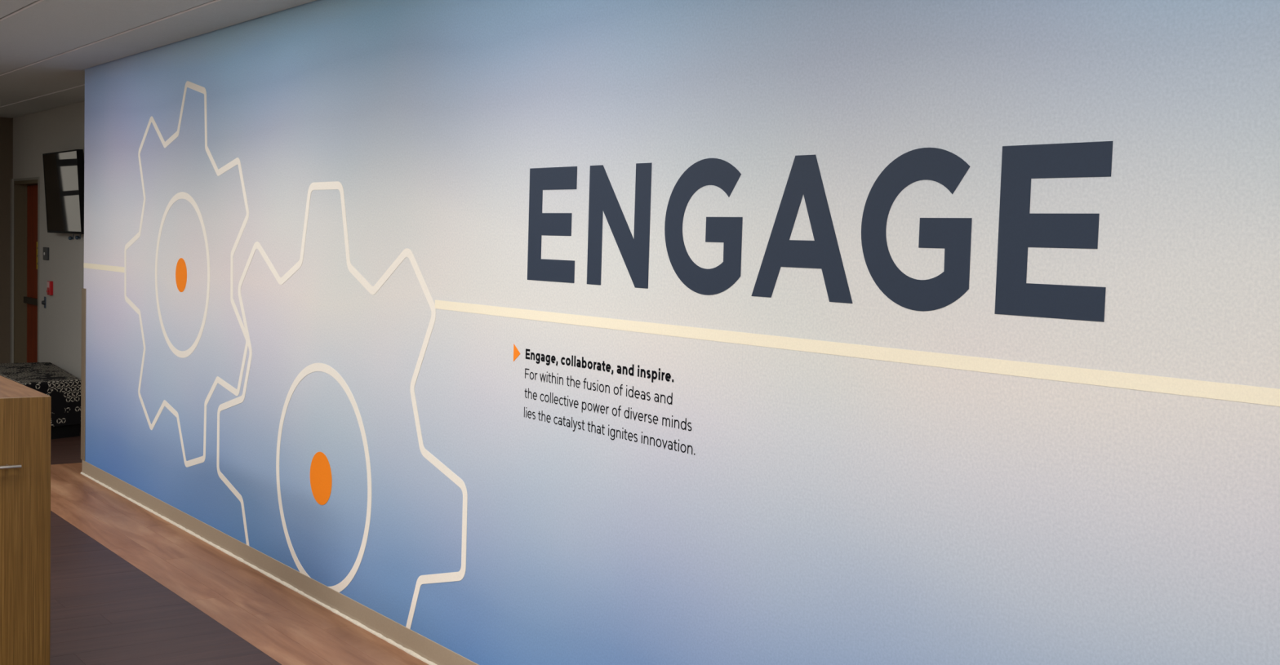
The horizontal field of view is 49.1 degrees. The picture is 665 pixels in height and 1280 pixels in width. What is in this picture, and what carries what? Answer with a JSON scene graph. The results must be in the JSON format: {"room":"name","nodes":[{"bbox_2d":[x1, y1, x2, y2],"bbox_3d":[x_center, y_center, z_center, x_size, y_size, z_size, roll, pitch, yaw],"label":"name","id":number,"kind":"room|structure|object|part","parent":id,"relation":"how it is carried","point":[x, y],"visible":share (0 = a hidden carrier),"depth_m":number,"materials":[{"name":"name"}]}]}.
{"room":"office hallway","nodes":[
{"label":"office hallway","id":0,"kind":"room"},
{"bbox_2d":[0,117,13,363],"bbox_3d":[-8.926,-0.746,12.073,7.150,2.800,0.200,-1,5,-36],"label":"wall","id":1,"kind":"structure","parent":0,"point":[6,123],"depth_m":13.88,"materials":[{"name":"beige paint"}]},
{"bbox_2d":[13,101,84,379],"bbox_3d":[-4.566,-0.605,11.933,0.304,2.800,5.215,-1,5,-36],"label":"wall","id":2,"kind":"structure","parent":0,"point":[59,129],"depth_m":12.60,"materials":[{"name":"grey paint"}]},
{"bbox_2d":[10,177,39,363],"bbox_3d":[-5.815,-0.419,13.611,0.326,2.140,1.064,-1,5,-36],"label":"door","id":3,"kind":"structure","parent":2,"relation":"in","point":[24,192],"depth_m":13.87,"materials":[{"name":"reddish-brown wood"},{"name":"dark bronze metal"}]},
{"bbox_2d":[36,241,37,269],"bbox_3d":[-5.813,-0.743,13.545,0.008,0.265,0.130,-1,5,-36],"label":"door sign","id":4,"kind":"object","parent":3,"relation":"attached to","point":[37,242],"visible":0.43,"depth_m":13.57,"materials":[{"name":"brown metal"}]},
{"bbox_2d":[41,296,45,308],"bbox_3d":[-5.498,-0.278,12.921,0.030,0.105,0.060,-1,5,-36],"label":"switch","id":5,"kind":"object","parent":2,"relation":"attached to","point":[43,302],"visible":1,"depth_m":12.91,"materials":[{"name":"black metal"}]},
{"bbox_2d":[43,247,48,260],"bbox_3d":[-5.447,-0.724,12.849,0.022,0.117,0.155,-1,5,-36],"label":"card reader","id":6,"kind":"object","parent":2,"relation":"attached to","point":[46,250],"visible":1,"depth_m":12.81,"materials":[{"name":"grey plastic"}]},
{"bbox_2d":[46,280,53,295],"bbox_3d":[-5.357,-0.403,12.719,0.040,0.126,0.093,-1,5,-36],"label":"fire alarm","id":7,"kind":"object","parent":2,"relation":"attached to","point":[50,284],"visible":1,"depth_m":12.69,"materials":[{"name":"red plastic"}]},
{"bbox_2d":[42,149,84,234],"bbox_3d":[-4.907,-1.198,12.008,0.137,0.697,1.110,-1,5,-36],"label":"television","id":8,"kind":"object","parent":2,"relation":"attached to","point":[64,171],"visible":0.94,"depth_m":11.89,"materials":[{"name":"black"}]},
{"bbox_2d":[75,234,80,239],"bbox_3d":[-4.791,-0.818,11.942,0.041,0.051,0.039,-1,5,-36],"label":"wall hook","id":9,"kind":"object","parent":2,"relation":"attached to","point":[77,237],"visible":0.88,"depth_m":11.94,"materials":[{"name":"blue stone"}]},
{"bbox_2d":[0,0,315,118],"bbox_3d":[-3.588,-1.517,4.652,7.350,0.120,18.330,-1,5,-36],"label":"ceiling","id":10,"kind":"structure","parent":0,"point":[46,46],"depth_m":7.58,"materials":[{"name":"grey paint"}]},
{"bbox_2d":[49,424,428,664],"bbox_3d":[-3.675,1.336,4.834,7.350,0.120,18.330,-1,5,-36],"label":"floor","id":11,"kind":"structure","parent":0,"point":[130,586],"depth_m":6.37,"materials":[{"name":"brown wood"}]},
{"bbox_2d":[0,375,51,664],"bbox_3d":[-2.894,0.730,5.358,0.920,1.070,1.312,-1,5,-36],"label":"base cabinet","id":12,"kind":"object","parent":11,"relation":"on","point":[25,411],"visible":1,"depth_m":5.08,"materials":[{"name":"brown wood"}]},
{"bbox_3d":[-2.384,0.481,4.922,0.390,0.013,0.042,-1,5,-36],"label":"handle","id":13,"kind":"part","parent":12,"relation":"part of","materials":[{"name":"silver metal"}]},
{"bbox_2d":[0,362,80,439],"bbox_3d":[-5.057,0.562,11.775,0.647,0.462,1.787,-1,5,-36],"label":"bench","id":14,"kind":"object","parent":11,"relation":"on","point":[64,388],"visible":0.5,"depth_m":11.22,"materials":[{"name":"fabric"}]},
{"bbox_2d":[83,0,1279,664],"bbox_3d":[0.298,0.012,4.531,0.620,2.800,12.915,-1,5,-36],"label":"wall","id":15,"kind":"structure","parent":0,"point":[826,509],"depth_m":4.14,"materials":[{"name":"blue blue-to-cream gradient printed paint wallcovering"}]},
{"bbox_2d":[80,288,85,461],"bbox_3d":[-3.777,0.287,9.572,0.051,1.176,0.092,-1,5,-36],"label":"guard","id":16,"kind":"object","parent":15,"relation":"attached to","point":[83,290],"visible":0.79,"depth_m":9.55,"materials":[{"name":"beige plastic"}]},
{"bbox_2d":[83,262,124,272],"bbox_3d":[-3.499,-0.424,9.145,0.001,0.034,0.950,-1,5,-36],"label":"stripe graphic","id":17,"kind":"object","parent":15,"relation":"attached to","point":[115,268],"visible":1,"depth_m":9.14,"materials":[{"name":"beige paint"}]},
{"bbox_2d":[124,80,248,467],"bbox_3d":[-2.603,-0.328,7.932,0.001,2.160,2.118,-1,5,-36],"label":"gear outline graphic","id":18,"kind":"object","parent":15,"relation":"attached to","point":[180,270],"visible":1,"depth_m":7.85,"materials":[{"name":"beige paint"}]},
{"bbox_2d":[80,460,478,664],"bbox_3d":[0.000,1.366,4.430,0.017,0.094,12.919,-1,5,-36],"label":"baseboard","id":19,"kind":"structure","parent":15,"relation":"attached to","point":[410,642],"depth_m":6.67,"materials":[{"name":"beige plastic"}]},
{"bbox_2d":[216,181,467,629],"bbox_3d":[-1.446,0.260,6.378,0.001,1.883,2.699,-1,5,-36],"label":"gear outline graphic","id":20,"kind":"object","parent":15,"relation":"attached to","point":[321,480],"visible":1,"depth_m":6.17,"materials":[{"name":"beige paint"}]},
{"bbox_2d":[513,343,519,361],"bbox_3d":[-0.440,0.074,5.010,0.001,0.065,0.046,-1,5,-36],"label":"marker","id":21,"kind":"object","parent":15,"relation":"attached to","point":[516,353],"visible":1,"depth_m":5.02,"materials":[{"name":"orange paint"}]},
{"bbox_2d":[524,348,694,455],"bbox_3d":[-0.120,0.217,4.580,0.001,0.256,0.972,-1,5,-36],"label":"text lettering","id":22,"kind":"object","parent":15,"relation":"attached to","point":[553,358],"depth_m":4.58,"materials":[{"name":"black paint"}]},
{"bbox_2d":[527,141,1112,321],"bbox_3d":[0.311,-0.299,3.984,0.001,0.403,2.370,-1,5,-36],"label":"word lettering","id":23,"kind":"object","parent":15,"relation":"attached to","point":[1019,230],"visible":1,"depth_m":3.59,"materials":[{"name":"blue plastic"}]},
{"bbox_2d":[435,300,1279,406],"bbox_3d":[1.537,0.161,2.333,0.001,0.034,7.897,-1,5,-36],"label":"stripe graphic","id":24,"kind":"object","parent":15,"relation":"attached to","point":[1206,389],"visible":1,"depth_m":3.46,"materials":[{"name":"beige paint"}]}
]}

